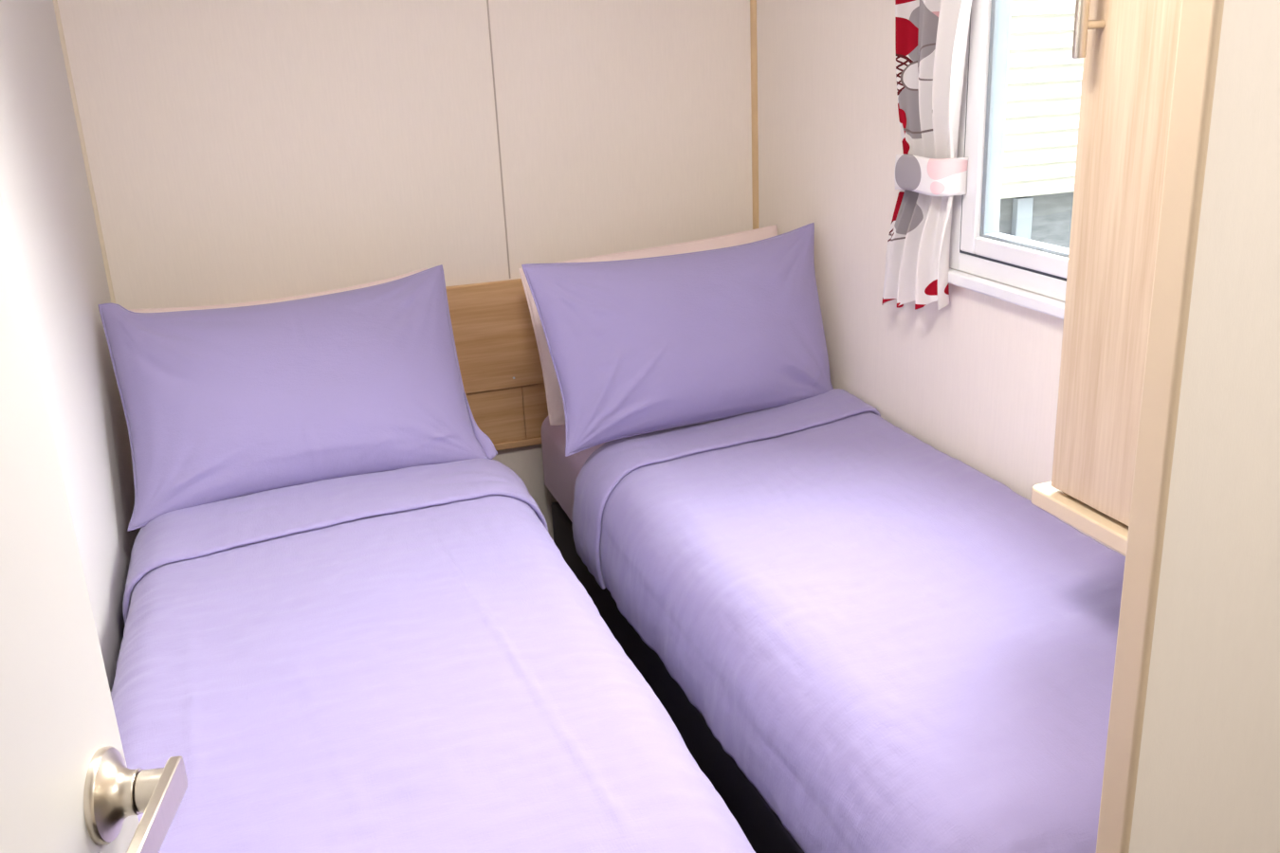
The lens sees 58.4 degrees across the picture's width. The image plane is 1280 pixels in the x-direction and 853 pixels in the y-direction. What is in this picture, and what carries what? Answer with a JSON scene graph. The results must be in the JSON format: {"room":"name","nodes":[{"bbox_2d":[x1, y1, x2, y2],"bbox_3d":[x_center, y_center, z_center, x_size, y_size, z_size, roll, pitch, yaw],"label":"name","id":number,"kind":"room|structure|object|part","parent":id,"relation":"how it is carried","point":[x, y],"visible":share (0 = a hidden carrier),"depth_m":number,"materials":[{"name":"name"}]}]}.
{"room":"caravan twin bedroom","nodes":[
{"label":"caravan twin bedroom","id":0,"kind":"room"},
{"bbox_2d":[0,0,141,693],"bbox_3d":[-0.591,0.195,0.768,0.060,2.030,3.850,-8,20,-17],"label":"wall","id":1,"kind":"structure","parent":0,"point":[45,191],"depth_m":1.98,"materials":[{"name":"beige paint"}]},
{"bbox_2d":[0,191,187,852],"bbox_3d":[-0.307,0.308,0.481,0.082,1.964,0.600,-4,19,-5],"label":"door","id":2,"kind":"structure","parent":1,"relation":"in","point":[67,785],"depth_m":0.66,"materials":[{"name":"white metal"}]},
{"bbox_3d":[-0.292,0.243,0.683,0.008,0.025,0.128,-4,19,-5],"label":"lever","id":3,"kind":"part","parent":2,"relation":"part of","materials":[{"name":"silver metal"}]},
{"bbox_2d":[57,0,752,540],"bbox_3d":[-0.447,-0.487,2.767,1.682,2.030,0.060,-8,20,-17],"label":"wall","id":4,"kind":"structure","parent":0,"point":[238,151],"depth_m":2.64,"materials":[{"name":"beige paint"}]},
{"bbox_2d":[52,0,115,303],"bbox_3d":[-1.172,-0.367,2.511,0.008,2.030,0.008,-8,20,-17],"label":"trim","id":5,"kind":"structure","parent":4,"relation":"attached to","point":[55,2],"depth_m":2.43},
{"bbox_2d":[445,278,548,450],"bbox_3d":[-0.418,-0.138,2.843,1.558,0.430,0.023,-8,20,-17],"label":"headboard","id":6,"kind":"object","parent":4,"relation":"attached to","point":[498,355],"visible":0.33,"depth_m":2.85,"materials":[{"name":"brown wood"}]},
{"bbox_3d":[-0.422,-0.214,2.818,1.558,0.270,0.022,-8,20,-17],"label":"panel","id":7,"kind":"part","parent":6,"relation":"part of","materials":[{"name":"brown wood"}]},
{"bbox_3d":[-0.725,0.027,2.792,0.902,0.142,0.014,-8,20,-17],"label":"panel","id":8,"kind":"part","parent":6,"relation":"part of","materials":[{"name":"brown wood"}]},
{"bbox_3d":[0.013,-0.084,3.018,0.656,0.142,0.014,-8,20,-17],"label":"panel","id":9,"kind":"part","parent":6,"relation":"part of","materials":[{"name":"brown wood"}]},
{"bbox_2d":[486,0,511,278],"bbox_3d":[-0.345,-0.909,2.633,0.004,1.154,0.002,-8,20,-17],"label":"strip","id":10,"kind":"object","parent":4,"relation":"attached to","point":[486,0],"visible":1,"depth_m":2.71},
{"bbox_2d":[749,0,758,229],"bbox_3d":[0.298,-0.586,2.958,0.012,2.030,0.012,-8,20,-17],"label":"trim","id":11,"kind":"structure","parent":4,"relation":"attached to","point":[753,3],"depth_m":2.89,"materials":[{"name":"beige wood"}]},
{"bbox_2d":[756,0,1125,556],"bbox_3d":[0.945,-0.034,1.238,0.060,2.030,3.850,-8,20,-17],"label":"wall","id":12,"kind":"structure","parent":0,"point":[975,379],"depth_m":2.41,"materials":[{"name":"beige paint"}]},
{"bbox_2d":[948,0,1069,319],"bbox_3d":[0.700,-0.571,1.731,0.082,0.828,0.728,-8,20,-17],"label":"window","id":13,"kind":"structure","parent":12,"relation":"in","point":[977,247],"depth_m":2.00,"materials":[{"name":"white plastic"}]},
{"bbox_3d":[0.691,-0.185,1.849,0.024,0.022,0.722,-8,20,-17],"label":"sill","id":14,"kind":"part","parent":13,"relation":"part of","materials":[{"name":"white plastic"}]},
{"bbox_2d":[1031,0,1181,555],"bbox_3d":[0.713,-0.421,1.191,0.293,1.237,0.535,-8,20,-17],"label":"wardrobe","id":15,"kind":"object","parent":12,"relation":"attached to","point":[1127,48],"visible":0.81,"depth_m":1.39,"materials":[{"name":"beige wood"}]},
{"bbox_3d":[0.750,0.151,1.388,0.270,0.024,0.535,-8,20,-17],"label":"board","id":16,"kind":"part","parent":15,"relation":"part of","materials":[{"name":"beige wood"}]},
{"bbox_3d":[0.523,-0.523,1.322,0.038,0.186,0.016,-8,20,-17],"label":"handle","id":17,"kind":"part","parent":15,"relation":"part of","materials":[{"name":"silver metal"}]},
{"bbox_3d":[0.592,-1.027,1.713,0.050,0.029,0.810,-8,20,-17],"label":"rail","id":18,"kind":"object","parent":12,"relation":"attached to","visible":0},
{"bbox_2d":[881,0,971,310],"bbox_3d":[0.532,-0.639,2.059,0.059,0.914,0.357,-8,20,-17],"label":"curtain","id":19,"kind":"object","parent":18,"relation":"hanging from","point":[931,36],"visible":1,"depth_m":2.12,"materials":[{"name":"fabric"}]},
{"bbox_2d":[1128,0,1279,852],"bbox_3d":[0.689,0.052,1.019,0.574,2.030,0.024,-8,20,-17],"label":"wall","id":20,"kind":"structure","parent":0,"point":[1208,778],"depth_m":0.94,"materials":[{"name":"beige plastic"}]},
{"bbox_2d":[1095,0,1224,852],"bbox_3d":[0.410,0.094,0.931,0.009,2.030,0.034,-8,20,-17],"label":"door frame","id":21,"kind":"structure","parent":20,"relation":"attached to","point":[1200,21],"depth_m":0.89,"materials":[{"name":"brown wood"}]},
{"bbox_3d":[0.213,1.061,1.364,1.682,0.060,3.910,-8,20,-17],"label":"floor","id":22,"kind":"structure","parent":0,"visible":0},
{"bbox_2d":[540,416,804,852],"bbox_3d":[0.340,0.439,2.243,0.625,0.543,1.863,-8,20,-17],"label":"bed","id":23,"kind":"object","parent":22,"relation":"on","point":[761,827],"visible":0.09,"depth_m":2.23,"materials":[{"name":"grey fabric"}]},
{"bbox_2d":[518,224,777,425],"bbox_3d":[0.060,-0.241,2.745,0.662,0.401,0.171,-8,20,-17],"label":"pillow","id":24,"kind":"object","parent":23,"relation":"on","point":[554,398],"visible":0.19,"depth_m":2.71,"materials":[{"name":"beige fabric"}]},
{"bbox_2d":[572,388,1125,852],"bbox_3d":[0.392,0.345,1.946,0.683,0.387,1.458,-8,20,-17],"label":"duvet","id":25,"kind":"object","parent":23,"relation":"on","point":[899,649],"visible":0.91,"depth_m":1.73,"materials":[{"name":"purple fabric"}]},
{"bbox_2d":[521,222,833,457],"bbox_3d":[0.117,-0.196,2.491,0.700,0.404,0.183,-10,20,-21],"label":"pillow","id":26,"kind":"object","parent":25,"relation":"on","point":[644,345],"visible":1,"depth_m":2.43,"materials":[{"name":"purple fabric"}]},
{"bbox_3d":[-0.476,0.561,1.994,0.707,0.543,1.863,-8,20,-17],"label":"bed","id":27,"kind":"object","parent":22,"relation":"on","visible":0},
{"bbox_2d":[128,267,427,312],"bbox_3d":[-0.749,-0.110,2.501,0.634,0.389,0.157,-8,20,-17],"label":"pillow","id":28,"kind":"object","parent":27,"relation":"on","point":[148,310],"visible":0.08,"depth_m":2.49,"materials":[{"name":"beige fabric"}]},
{"bbox_2d":[110,458,755,852],"bbox_3d":[-0.378,0.495,1.745,0.796,0.423,1.425,-8,20,-17],"label":"duvet","id":29,"kind":"object","parent":27,"relation":"on","point":[407,660],"visible":0.95,"depth_m":1.58,"materials":[{"name":"purple fabric"}]},
{"bbox_2d":[98,264,497,531],"bbox_3d":[-0.682,-0.077,2.318,0.725,0.386,0.271,-10,20,-21],"label":"pillow","id":30,"kind":"object","parent":29,"relation":"on","point":[220,404],"visible":0.99,"depth_m":2.24,"materials":[{"name":"purple fabric"}]},
{"label":"outside","id":31,"kind":"structure","parent":0,"visible":0},
{"bbox_3d":[3.989,0.132,5.332,7.400,0.070,13.000,-8,20,-17],"label":"ground","id":32,"kind":"structure","parent":31,"visible":0},
{"bbox_2d":[998,0,1083,248],"bbox_3d":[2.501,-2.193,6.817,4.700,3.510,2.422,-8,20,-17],"label":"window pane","id":33,"kind":"object","parent":32,"relation":"on","point":[1043,95],"visible":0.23,"depth_m":5.52,"materials":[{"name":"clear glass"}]},
{"bbox_3d":[1.915,-0.587,5.838,0.090,1.148,0.042,-8,20,-17],"label":"support leg","id":34,"kind":"part","parent":33,"relation":"part of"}
]}

